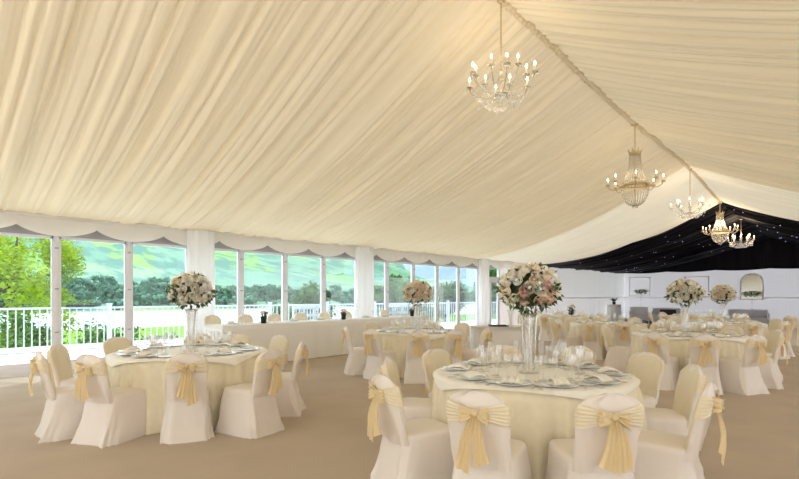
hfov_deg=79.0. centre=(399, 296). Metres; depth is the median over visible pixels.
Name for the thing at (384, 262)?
window
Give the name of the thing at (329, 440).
floor
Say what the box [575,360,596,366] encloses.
napkin
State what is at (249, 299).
tree
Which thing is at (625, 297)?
trim
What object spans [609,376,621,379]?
plate
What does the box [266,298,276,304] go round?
tree
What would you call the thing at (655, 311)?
sofa
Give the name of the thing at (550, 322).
banquet chair
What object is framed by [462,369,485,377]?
napkin
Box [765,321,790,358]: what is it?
banquet chair
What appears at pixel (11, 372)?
sill
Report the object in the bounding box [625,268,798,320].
wall
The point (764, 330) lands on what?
tablecloth
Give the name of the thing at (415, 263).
window
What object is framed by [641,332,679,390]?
banquet chair
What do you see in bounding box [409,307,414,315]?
flower pot
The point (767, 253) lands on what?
wall
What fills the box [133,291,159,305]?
tree
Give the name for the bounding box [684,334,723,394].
banquet chair
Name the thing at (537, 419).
tablecloth
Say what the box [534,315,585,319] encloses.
table overlay
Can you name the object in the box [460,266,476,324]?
window
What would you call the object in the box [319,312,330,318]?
banquet chair
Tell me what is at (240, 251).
trim
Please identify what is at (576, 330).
tablecloth
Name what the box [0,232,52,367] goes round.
window
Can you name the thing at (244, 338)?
banquet chair
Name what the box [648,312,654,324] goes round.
banquet chair
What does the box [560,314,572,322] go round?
banquet chair
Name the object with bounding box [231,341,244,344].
napkin
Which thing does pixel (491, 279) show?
door
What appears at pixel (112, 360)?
table overlay
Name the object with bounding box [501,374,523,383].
napkin
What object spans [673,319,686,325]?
banquet chair
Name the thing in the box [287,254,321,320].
window
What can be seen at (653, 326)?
banquet chair
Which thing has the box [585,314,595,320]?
banquet chair
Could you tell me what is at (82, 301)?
planter
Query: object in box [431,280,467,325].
tree
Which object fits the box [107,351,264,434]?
tablecloth
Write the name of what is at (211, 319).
banquet chair
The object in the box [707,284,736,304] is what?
arrangement
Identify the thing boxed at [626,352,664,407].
banquet chair
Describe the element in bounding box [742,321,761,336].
banquet chair
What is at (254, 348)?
dinner plate
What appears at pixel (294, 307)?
railing
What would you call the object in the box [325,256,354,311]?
window
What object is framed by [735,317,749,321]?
banquet chair
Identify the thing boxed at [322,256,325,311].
trim
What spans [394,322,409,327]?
banquet chair
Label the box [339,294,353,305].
tree
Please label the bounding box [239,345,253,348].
napkin
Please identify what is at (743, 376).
banquet chair
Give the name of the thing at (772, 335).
banquet chair
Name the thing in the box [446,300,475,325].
railing
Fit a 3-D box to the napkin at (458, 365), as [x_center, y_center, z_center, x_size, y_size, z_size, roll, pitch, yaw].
[0.511,0.599,4.260,0.175,0.052,0.150,0,0,23]
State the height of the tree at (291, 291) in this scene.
25.804 m
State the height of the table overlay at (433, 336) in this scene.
0.098 m
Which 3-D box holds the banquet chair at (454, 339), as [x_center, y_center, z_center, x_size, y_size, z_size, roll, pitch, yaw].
[0.832,0.971,8.252,0.504,0.858,0.661,0,0,-29]
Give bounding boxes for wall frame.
[629,277,649,295]
[684,276,708,296]
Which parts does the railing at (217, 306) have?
rail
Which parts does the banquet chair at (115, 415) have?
sash, backrest, seat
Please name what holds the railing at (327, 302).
on the deck
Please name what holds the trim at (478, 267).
attached to the wall at (574, 283)
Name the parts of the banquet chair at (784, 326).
seat, sash, backrest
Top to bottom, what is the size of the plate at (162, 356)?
0.012 m
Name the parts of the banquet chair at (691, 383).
seat, backrest, sash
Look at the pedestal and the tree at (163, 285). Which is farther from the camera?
the tree at (163, 285)
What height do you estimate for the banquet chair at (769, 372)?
0.858 m
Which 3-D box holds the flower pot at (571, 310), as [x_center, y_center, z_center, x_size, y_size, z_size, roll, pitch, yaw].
[5.764,0.443,16.307,0.280,0.400,0.316,0,0,44]
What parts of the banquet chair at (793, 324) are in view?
seat, backrest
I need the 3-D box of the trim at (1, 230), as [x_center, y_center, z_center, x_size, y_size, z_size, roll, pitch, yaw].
[-2.860,-1.150,12.582,0.100,0.060,19.810,0,0,44]
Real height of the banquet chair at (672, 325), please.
0.858 m
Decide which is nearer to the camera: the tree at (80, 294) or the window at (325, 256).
the window at (325, 256)
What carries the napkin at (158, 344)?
on the dinner plate at (164, 345)
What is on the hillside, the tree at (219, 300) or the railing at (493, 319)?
the tree at (219, 300)
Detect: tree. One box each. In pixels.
[0,235,86,346]
[0,294,32,310]
[32,277,65,291]
[50,289,86,309]
[63,274,93,291]
[77,291,94,299]
[81,298,101,306]
[86,280,113,295]
[90,275,117,285]
[92,283,123,302]
[105,298,123,309]
[123,284,154,299]
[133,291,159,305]
[135,280,160,295]
[146,277,170,285]
[153,288,167,294]
[156,290,181,307]
[159,282,169,290]
[215,285,227,296]
[215,293,230,304]
[223,285,235,294]
[228,285,254,302]
[232,291,257,307]
[247,284,257,293]
[253,284,280,301]
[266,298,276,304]
[272,280,337,320]
[273,285,280,298]
[277,287,299,300]
[326,288,335,299]
[329,285,341,290]
[330,290,349,300]
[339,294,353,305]
[374,285,382,316]
[376,274,401,309]
[390,276,434,320]
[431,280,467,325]
[464,291,475,300]
[469,269,496,316]
[489,269,496,305]
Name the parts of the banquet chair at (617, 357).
backrest, seat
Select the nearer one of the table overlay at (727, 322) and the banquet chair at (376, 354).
the banquet chair at (376, 354)
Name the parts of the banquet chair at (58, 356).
sash, seat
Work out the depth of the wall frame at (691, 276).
26.68 m
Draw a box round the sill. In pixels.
[0,332,469,378]
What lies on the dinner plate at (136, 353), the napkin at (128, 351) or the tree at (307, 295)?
the napkin at (128, 351)
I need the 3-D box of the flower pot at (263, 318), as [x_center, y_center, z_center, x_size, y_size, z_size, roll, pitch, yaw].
[-2.875,0.423,10.303,0.199,0.270,0.207,0,0,44]
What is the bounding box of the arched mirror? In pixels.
[740,273,763,299]
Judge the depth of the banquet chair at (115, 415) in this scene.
4.61 m
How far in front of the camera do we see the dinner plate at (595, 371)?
3.99 m
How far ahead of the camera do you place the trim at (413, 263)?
15.93 m
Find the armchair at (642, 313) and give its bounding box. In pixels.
[629,307,648,322]
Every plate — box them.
[116,352,137,355]
[131,354,158,357]
[144,345,167,347]
[157,355,172,357]
[212,351,236,354]
[237,347,258,350]
[441,366,470,370]
[450,371,465,374]
[455,374,489,379]
[462,361,488,364]
[486,379,504,383]
[494,379,531,385]
[503,359,530,362]
[534,382,554,386]
[539,360,568,364]
[540,381,578,387]
[571,364,601,368]
[575,381,596,385]
[583,378,620,384]
[594,370,628,375]
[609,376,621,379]
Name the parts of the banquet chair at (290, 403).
seat, backrest, sash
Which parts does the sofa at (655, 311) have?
backrest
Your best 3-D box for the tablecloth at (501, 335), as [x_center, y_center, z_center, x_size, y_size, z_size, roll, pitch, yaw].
[2.280,1.022,10.900,1.336,0.735,0.741,0,0,0]
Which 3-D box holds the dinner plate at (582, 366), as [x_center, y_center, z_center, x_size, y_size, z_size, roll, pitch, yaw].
[1.692,0.630,4.401,0.268,0.017,0.268,0,0,-26]
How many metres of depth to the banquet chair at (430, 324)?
10.58 m
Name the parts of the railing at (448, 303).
post, rail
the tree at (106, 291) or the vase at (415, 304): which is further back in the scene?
the tree at (106, 291)
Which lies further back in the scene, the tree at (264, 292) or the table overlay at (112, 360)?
the tree at (264, 292)
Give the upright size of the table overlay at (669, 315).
0.098 m
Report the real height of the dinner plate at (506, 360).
0.017 m
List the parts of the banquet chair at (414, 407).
sash, backrest, seat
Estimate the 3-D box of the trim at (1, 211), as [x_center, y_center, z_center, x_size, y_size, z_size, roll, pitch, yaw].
[-1.858,-1.460,13.358,0.060,0.067,22.600,0,0,44]
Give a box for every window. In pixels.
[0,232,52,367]
[60,237,125,361]
[132,242,186,345]
[215,248,238,322]
[243,250,283,320]
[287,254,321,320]
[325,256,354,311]
[374,260,385,309]
[389,261,412,309]
[415,263,435,322]
[439,265,457,323]
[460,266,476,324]
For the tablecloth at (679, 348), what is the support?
on the round table
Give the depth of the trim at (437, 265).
16.80 m
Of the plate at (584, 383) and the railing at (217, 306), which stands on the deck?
the railing at (217, 306)
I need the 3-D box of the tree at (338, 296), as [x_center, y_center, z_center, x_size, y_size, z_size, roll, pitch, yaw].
[-89.724,-0.044,752.471,29.852,23.649,27.873,0,0,39]
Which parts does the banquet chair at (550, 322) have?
backrest, seat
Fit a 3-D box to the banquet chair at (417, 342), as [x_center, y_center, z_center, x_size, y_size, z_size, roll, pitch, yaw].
[0.318,0.971,8.079,0.483,0.858,0.670,0,0,2]
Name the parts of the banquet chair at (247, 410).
seat, backrest, sash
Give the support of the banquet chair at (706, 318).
on the floor
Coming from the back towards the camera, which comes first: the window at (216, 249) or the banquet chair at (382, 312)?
the banquet chair at (382, 312)
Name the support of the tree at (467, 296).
on the hillside
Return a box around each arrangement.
[165,271,217,310]
[402,280,432,306]
[493,261,564,315]
[664,279,705,306]
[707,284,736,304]
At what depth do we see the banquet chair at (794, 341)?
13.93 m
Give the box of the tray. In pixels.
[488,325,508,326]
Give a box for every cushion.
[660,309,668,314]
[667,309,675,314]
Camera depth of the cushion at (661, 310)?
25.93 m
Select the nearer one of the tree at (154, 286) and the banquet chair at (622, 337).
the banquet chair at (622, 337)
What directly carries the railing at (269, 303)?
on the deck
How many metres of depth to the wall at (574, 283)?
25.07 m
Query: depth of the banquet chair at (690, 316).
15.29 m
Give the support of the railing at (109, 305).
on the deck
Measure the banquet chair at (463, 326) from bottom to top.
0.858 m
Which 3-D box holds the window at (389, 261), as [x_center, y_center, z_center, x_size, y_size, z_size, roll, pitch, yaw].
[0.018,0.060,15.537,0.060,2.360,1.160,0,0,44]
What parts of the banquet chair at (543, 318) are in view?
backrest, seat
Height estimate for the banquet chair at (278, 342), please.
0.858 m
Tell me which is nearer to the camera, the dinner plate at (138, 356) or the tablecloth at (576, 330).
the dinner plate at (138, 356)
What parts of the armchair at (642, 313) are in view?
seat, backrest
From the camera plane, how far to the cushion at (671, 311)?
25.95 m
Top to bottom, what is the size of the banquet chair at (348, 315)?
0.885 m
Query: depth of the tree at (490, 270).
65.58 m
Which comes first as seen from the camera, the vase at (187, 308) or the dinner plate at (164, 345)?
the vase at (187, 308)
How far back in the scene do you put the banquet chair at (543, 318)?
15.50 m
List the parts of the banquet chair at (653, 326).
sash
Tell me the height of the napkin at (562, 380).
0.052 m
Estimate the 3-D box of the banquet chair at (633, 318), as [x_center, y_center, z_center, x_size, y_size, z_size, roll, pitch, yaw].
[6.043,0.971,12.702,0.661,0.858,0.504,0,0,-41]
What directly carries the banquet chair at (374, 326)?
on the floor
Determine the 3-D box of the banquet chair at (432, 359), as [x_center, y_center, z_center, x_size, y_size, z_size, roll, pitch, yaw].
[0.526,0.971,4.872,0.504,0.858,0.661,0,0,-41]
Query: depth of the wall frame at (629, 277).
29.09 m
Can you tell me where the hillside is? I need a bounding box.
[0,236,624,313]
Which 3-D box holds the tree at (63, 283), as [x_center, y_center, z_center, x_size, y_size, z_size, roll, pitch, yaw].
[-375.542,-9.069,518.200,37.979,28.467,32.772,0,0,-21]
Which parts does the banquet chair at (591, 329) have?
sash, backrest, seat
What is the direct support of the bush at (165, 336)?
on the lawn
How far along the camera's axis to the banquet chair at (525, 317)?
16.11 m
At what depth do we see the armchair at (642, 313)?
27.03 m
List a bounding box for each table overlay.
[106,345,266,366]
[377,328,465,339]
[433,361,640,399]
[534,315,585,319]
[569,321,647,326]
[631,331,750,342]
[669,315,728,318]
[685,321,767,327]
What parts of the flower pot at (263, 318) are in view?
pot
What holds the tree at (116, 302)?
on the hillside
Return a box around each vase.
[183,308,198,351]
[414,304,421,329]
[507,310,514,325]
[519,313,538,373]
[679,305,689,333]
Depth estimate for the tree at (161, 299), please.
521.67 m
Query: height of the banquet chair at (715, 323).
0.858 m
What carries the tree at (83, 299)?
on the hillside
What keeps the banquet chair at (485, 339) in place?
on the floor
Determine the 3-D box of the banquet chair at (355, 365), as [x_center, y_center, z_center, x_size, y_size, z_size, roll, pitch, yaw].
[-0.733,0.971,8.905,0.661,0.858,0.504,0,0,-18]
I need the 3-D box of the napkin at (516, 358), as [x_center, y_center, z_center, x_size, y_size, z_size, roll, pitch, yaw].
[1.147,0.599,4.744,0.150,0.052,0.175,0,0,12]
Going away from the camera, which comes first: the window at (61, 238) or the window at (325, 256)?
the window at (61, 238)
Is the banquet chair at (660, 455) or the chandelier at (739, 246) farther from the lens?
the chandelier at (739, 246)
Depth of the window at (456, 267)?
17.66 m
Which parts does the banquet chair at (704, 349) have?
seat, backrest, sash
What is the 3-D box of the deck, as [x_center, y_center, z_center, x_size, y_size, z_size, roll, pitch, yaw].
[-1.706,1.510,16.971,4.330,0.180,30.000,0,0,44]
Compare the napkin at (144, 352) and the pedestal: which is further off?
the pedestal
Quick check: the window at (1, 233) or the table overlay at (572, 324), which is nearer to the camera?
the window at (1, 233)
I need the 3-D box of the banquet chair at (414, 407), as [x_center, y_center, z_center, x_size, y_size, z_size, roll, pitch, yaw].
[0.141,0.971,4.339,0.670,0.858,0.483,0,0,13]
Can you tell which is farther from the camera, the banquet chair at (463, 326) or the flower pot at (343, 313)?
the flower pot at (343, 313)
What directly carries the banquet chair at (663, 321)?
on the floor
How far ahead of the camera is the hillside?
1109.79 m
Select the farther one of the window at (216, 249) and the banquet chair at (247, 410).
the window at (216, 249)
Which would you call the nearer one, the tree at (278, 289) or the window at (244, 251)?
the window at (244, 251)
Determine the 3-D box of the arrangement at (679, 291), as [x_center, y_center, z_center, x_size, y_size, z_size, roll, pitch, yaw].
[4.948,-0.060,8.386,0.648,0.525,0.617,0,0,-9]
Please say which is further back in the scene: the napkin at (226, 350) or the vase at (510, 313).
the vase at (510, 313)
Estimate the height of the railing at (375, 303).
1.430 m
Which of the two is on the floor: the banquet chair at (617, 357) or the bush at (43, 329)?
the banquet chair at (617, 357)
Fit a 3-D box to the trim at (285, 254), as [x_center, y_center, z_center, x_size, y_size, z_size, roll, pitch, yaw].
[-2.945,-0.025,12.462,0.125,2.850,0.090,0,0,44]
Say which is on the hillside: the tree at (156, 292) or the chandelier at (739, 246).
the tree at (156, 292)
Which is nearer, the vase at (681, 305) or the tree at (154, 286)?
the vase at (681, 305)
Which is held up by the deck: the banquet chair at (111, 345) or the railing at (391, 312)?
the railing at (391, 312)
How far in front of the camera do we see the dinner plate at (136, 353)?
5.33 m
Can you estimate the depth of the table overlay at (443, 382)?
3.79 m
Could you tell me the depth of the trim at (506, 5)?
8.81 m
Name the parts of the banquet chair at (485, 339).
seat, backrest, sash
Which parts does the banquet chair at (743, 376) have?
seat, backrest, sash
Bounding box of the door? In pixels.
[489,269,499,324]
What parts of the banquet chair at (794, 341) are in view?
sash, backrest, seat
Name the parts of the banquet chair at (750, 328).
sash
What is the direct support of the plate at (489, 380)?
on the table overlay at (443, 382)
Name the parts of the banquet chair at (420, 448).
sash, backrest, seat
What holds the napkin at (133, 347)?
on the dinner plate
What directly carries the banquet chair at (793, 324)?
on the floor
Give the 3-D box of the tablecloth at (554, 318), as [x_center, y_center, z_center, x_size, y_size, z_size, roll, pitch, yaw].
[5.500,1.024,16.600,1.825,0.748,1.840,0,0,3]
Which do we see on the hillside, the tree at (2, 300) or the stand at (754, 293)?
the tree at (2, 300)
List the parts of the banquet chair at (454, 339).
sash, seat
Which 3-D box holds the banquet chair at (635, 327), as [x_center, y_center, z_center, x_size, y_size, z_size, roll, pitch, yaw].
[4.846,0.971,9.519,0.484,0.858,0.672,0,0,-8]
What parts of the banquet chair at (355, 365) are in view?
sash, backrest, seat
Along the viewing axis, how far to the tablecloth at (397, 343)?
8.42 m
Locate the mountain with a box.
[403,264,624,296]
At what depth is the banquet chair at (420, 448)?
3.36 m
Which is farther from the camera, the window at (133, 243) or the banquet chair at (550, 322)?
the banquet chair at (550, 322)
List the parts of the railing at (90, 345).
rail, rail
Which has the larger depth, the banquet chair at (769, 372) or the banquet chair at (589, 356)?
the banquet chair at (769, 372)
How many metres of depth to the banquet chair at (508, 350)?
5.48 m
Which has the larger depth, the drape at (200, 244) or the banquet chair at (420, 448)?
the drape at (200, 244)
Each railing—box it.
[0,307,107,353]
[106,303,184,345]
[215,305,268,323]
[267,302,326,320]
[326,301,353,318]
[374,301,410,316]
[415,302,447,324]
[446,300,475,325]
[475,300,496,321]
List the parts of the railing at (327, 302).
post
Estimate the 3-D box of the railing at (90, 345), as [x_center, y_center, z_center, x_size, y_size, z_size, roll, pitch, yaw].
[-8.758,0.885,12.229,0.130,1.430,2.465,0,0,44]
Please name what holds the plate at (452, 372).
on the table overlay at (443, 382)
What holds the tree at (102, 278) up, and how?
on the hillside
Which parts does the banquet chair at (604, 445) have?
seat, backrest, sash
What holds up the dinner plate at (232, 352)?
on the table overlay at (112, 360)
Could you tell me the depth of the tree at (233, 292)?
618.22 m
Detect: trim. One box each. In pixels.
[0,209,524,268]
[0,210,525,263]
[0,229,495,268]
[53,236,59,344]
[126,241,131,341]
[239,250,242,314]
[284,253,286,320]
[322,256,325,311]
[386,261,388,311]
[413,263,414,314]
[436,264,438,325]
[458,266,459,322]
[477,267,478,324]
[498,0,720,201]
[561,297,624,297]
[625,297,798,297]
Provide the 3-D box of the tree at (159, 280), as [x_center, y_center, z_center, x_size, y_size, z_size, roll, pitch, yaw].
[-358.343,-19.845,719.118,39.106,22.345,32.461,0,0,-45]
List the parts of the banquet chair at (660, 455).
seat, backrest, sash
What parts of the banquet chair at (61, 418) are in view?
sash, backrest, seat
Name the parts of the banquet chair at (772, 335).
backrest, seat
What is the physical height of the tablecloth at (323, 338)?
0.828 m
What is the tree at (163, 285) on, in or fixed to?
on the hillside
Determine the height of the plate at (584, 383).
0.012 m
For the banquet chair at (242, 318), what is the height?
0.885 m
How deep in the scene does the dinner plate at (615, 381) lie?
3.60 m
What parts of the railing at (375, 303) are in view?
post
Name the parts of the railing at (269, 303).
post, rail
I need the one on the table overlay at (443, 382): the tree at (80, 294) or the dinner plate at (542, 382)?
the dinner plate at (542, 382)
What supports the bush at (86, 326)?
on the lawn
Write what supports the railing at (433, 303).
on the deck
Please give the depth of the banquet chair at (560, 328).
11.54 m
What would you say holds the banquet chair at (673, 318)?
on the floor
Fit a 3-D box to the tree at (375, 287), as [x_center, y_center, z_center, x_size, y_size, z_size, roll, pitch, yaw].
[-3.245,1.353,62.384,4.185,6.239,3.897,0,0,-3]
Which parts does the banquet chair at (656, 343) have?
sash, backrest, seat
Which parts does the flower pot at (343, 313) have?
pot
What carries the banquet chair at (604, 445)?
on the floor
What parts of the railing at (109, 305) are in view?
post, rail, rail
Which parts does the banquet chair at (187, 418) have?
backrest, sash, seat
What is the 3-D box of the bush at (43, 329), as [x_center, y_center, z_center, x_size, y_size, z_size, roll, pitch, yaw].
[-13.311,1.602,17.208,2.037,2.458,2.793,0,0,-14]
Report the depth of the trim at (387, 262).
15.05 m
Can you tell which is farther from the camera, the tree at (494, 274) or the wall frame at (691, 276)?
the tree at (494, 274)
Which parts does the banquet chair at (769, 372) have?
seat, backrest, sash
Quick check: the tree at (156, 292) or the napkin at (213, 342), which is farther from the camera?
the tree at (156, 292)
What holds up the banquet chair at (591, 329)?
on the floor
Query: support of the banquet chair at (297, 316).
on the platform
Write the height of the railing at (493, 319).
1.430 m
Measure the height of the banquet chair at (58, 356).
0.858 m
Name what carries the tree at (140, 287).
on the hillside
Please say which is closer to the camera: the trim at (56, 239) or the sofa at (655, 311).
the trim at (56, 239)
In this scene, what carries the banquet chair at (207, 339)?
on the floor
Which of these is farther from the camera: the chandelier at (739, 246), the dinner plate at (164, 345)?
the chandelier at (739, 246)
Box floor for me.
[0,324,798,478]
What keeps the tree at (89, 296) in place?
on the hillside
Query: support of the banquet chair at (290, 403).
on the floor
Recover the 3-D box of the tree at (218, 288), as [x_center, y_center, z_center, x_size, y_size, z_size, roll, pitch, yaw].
[-228.241,-1.384,599.010,32.603,27.662,34.918,0,0,-20]
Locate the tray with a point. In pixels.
(488, 325)
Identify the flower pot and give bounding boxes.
[260,311,267,322]
[340,309,346,319]
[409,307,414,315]
[567,305,574,314]
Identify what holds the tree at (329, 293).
on the hillside
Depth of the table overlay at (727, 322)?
11.79 m
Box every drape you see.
[186,230,215,335]
[354,247,373,317]
[479,259,489,324]
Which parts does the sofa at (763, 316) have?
backrest, seat, arm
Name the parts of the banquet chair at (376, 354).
sash, backrest, seat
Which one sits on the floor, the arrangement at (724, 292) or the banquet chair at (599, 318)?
the banquet chair at (599, 318)
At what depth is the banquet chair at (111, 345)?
6.50 m
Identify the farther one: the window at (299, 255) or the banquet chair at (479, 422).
the window at (299, 255)
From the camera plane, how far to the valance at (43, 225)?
10.48 m
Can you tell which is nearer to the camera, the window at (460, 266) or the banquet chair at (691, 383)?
the banquet chair at (691, 383)
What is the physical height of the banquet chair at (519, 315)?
0.858 m
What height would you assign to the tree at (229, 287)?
23.199 m
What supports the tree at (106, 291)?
on the hillside
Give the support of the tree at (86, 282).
on the hillside
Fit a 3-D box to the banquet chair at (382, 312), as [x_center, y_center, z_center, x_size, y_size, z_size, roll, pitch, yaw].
[-0.289,0.838,14.665,0.661,0.885,0.504,0,0,38]
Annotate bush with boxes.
[0,310,67,354]
[67,317,143,350]
[135,331,178,345]
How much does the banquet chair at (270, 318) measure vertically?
0.885 m
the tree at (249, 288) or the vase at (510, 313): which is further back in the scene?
the tree at (249, 288)
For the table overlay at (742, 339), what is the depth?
7.91 m
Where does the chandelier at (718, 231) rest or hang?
hanging from the ceiling
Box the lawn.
[0,308,624,352]
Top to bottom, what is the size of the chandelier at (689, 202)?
1.405 m
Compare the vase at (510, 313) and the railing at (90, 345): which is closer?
the vase at (510, 313)
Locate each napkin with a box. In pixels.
[122,345,140,350]
[122,348,138,353]
[137,350,155,355]
[149,342,163,346]
[211,340,222,343]
[216,348,230,353]
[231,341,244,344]
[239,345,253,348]
[446,362,467,368]
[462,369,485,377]
[466,357,485,363]
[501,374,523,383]
[509,356,524,361]
[546,358,562,363]
[546,376,572,385]
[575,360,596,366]
[588,374,613,382]
[597,366,622,373]
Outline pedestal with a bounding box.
[606,304,621,321]
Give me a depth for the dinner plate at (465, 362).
4.62 m
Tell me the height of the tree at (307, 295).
6.888 m
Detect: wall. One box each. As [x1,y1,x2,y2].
[0,224,623,324]
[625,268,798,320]
[633,238,798,273]
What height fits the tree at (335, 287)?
18.690 m
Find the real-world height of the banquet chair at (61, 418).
0.858 m
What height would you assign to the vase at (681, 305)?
0.510 m
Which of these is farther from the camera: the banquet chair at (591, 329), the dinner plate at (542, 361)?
the banquet chair at (591, 329)
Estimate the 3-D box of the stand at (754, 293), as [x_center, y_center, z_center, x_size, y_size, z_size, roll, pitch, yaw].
[16.706,0.541,23.028,0.839,1.718,0.827,0,0,1]
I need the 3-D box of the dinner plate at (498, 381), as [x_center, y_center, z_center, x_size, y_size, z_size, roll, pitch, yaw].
[0.830,0.630,3.553,0.268,0.017,0.268,0,0,27]
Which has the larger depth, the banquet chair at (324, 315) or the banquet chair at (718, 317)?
the banquet chair at (718, 317)
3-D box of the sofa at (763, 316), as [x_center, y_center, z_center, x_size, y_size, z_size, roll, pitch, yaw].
[17.110,1.010,23.812,1.700,0.780,0.730,0,0,36]
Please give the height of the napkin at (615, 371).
0.052 m
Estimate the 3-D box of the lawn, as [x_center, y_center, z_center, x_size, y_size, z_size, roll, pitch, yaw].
[29.176,8.430,229.342,246.700,12.740,690.000,0,0,44]
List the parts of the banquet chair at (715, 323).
sash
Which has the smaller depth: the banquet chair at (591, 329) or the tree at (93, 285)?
the banquet chair at (591, 329)
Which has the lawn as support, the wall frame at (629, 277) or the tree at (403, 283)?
the tree at (403, 283)
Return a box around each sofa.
[651,308,683,320]
[727,309,769,324]
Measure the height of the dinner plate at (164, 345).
0.017 m
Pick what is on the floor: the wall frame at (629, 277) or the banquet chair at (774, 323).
the banquet chair at (774, 323)
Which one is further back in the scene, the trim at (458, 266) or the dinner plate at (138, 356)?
the trim at (458, 266)
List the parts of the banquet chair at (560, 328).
sash, backrest, seat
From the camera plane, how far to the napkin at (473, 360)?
4.58 m
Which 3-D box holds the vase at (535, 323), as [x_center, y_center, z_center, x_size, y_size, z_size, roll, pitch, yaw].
[1.100,0.388,4.120,0.170,0.510,0.170,0,0,44]
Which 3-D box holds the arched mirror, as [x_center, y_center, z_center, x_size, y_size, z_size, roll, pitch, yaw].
[18.353,-0.550,25.271,1.040,1.400,0.040,0,0,44]
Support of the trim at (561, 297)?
attached to the wall at (574, 283)
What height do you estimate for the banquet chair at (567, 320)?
0.858 m
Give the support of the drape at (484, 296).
hanging from the trim at (1, 211)
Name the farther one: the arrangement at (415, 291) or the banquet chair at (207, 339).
the arrangement at (415, 291)
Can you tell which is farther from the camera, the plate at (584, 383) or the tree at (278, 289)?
the tree at (278, 289)
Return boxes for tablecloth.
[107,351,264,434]
[204,315,428,360]
[380,334,465,377]
[431,380,647,478]
[470,325,533,360]
[532,316,584,328]
[569,325,647,344]
[630,334,744,370]
[688,323,768,336]
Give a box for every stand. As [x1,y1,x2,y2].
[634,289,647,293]
[741,290,762,320]
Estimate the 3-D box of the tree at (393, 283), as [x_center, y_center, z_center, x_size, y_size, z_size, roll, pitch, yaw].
[-0.823,0.748,57.866,4.666,7.166,4.974,0,0,44]
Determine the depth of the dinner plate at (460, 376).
3.77 m
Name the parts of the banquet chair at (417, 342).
seat, sash, backrest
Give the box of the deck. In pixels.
[0,322,496,364]
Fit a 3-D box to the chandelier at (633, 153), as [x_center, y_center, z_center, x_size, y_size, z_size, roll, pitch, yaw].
[5.104,-2.838,10.513,1.089,1.842,1.088,0,0,2]
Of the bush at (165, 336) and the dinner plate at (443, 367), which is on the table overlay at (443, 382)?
the dinner plate at (443, 367)
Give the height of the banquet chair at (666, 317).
0.858 m
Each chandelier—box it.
[466,0,538,112]
[606,123,665,208]
[670,168,711,218]
[701,201,738,243]
[728,219,755,248]
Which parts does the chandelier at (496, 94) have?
arm, arm, arm, arm, stem, chain, arm, arm, arm, arm, arm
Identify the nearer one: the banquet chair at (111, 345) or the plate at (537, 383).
the plate at (537, 383)
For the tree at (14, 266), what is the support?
on the lawn
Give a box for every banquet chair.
[28,351,84,443]
[46,344,76,386]
[70,354,145,448]
[103,337,132,363]
[160,353,214,443]
[184,333,211,343]
[204,315,221,324]
[214,350,284,438]
[225,334,250,344]
[237,314,252,322]
[267,313,281,321]
[268,335,289,371]
[276,341,308,416]
[294,312,306,319]
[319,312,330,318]
[341,327,367,375]
[346,311,351,317]
[363,329,396,378]
[364,323,379,329]
[367,374,453,478]
[378,356,431,419]
[380,310,388,316]
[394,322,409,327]
[404,331,429,383]
[421,348,451,397]
[422,322,437,327]
[444,330,465,363]
[446,390,530,478]
[454,322,469,347]
[462,328,492,360]
[487,344,520,360]
[518,313,531,324]
[521,314,539,338]
[538,314,552,340]
[545,393,643,478]
[547,318,568,351]
[554,320,582,354]
[559,346,595,363]
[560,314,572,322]
[564,317,576,332]
[582,321,606,359]
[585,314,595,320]
[593,317,607,320]
[600,325,629,371]
[612,322,631,345]
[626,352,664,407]
[627,317,641,322]
[629,324,646,337]
[633,382,725,478]
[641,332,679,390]
[645,364,707,474]
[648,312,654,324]
[650,321,663,330]
[658,319,666,328]
[659,313,669,329]
[668,320,674,329]
[670,316,679,329]
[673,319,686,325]
[673,324,695,330]
[684,314,697,320]
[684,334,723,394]
[698,316,711,320]
[708,321,727,331]
[710,314,722,320]
[718,335,769,395]
[721,326,743,334]
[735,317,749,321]
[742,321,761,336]
[759,332,787,389]
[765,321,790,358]
[765,329,783,381]
[768,318,781,330]
[783,316,798,345]
[787,320,797,356]
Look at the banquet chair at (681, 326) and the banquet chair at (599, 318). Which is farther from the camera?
the banquet chair at (599, 318)
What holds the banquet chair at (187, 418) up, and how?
on the floor
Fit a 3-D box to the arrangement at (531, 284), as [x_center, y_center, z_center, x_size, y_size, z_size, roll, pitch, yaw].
[1.078,-0.071,4.123,0.587,0.463,0.565,0,0,1]
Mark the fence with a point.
(176, 312)
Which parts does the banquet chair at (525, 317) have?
backrest, seat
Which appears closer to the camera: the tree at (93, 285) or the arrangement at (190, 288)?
the arrangement at (190, 288)
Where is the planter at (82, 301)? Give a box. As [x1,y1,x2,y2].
[65,300,94,306]
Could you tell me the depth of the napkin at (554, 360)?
4.59 m
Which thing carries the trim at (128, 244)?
attached to the wall at (574, 283)
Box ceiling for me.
[0,0,798,273]
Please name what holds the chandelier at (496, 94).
hanging from the ceiling
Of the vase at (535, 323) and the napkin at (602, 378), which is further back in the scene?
the vase at (535, 323)
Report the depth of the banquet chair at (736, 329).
9.02 m

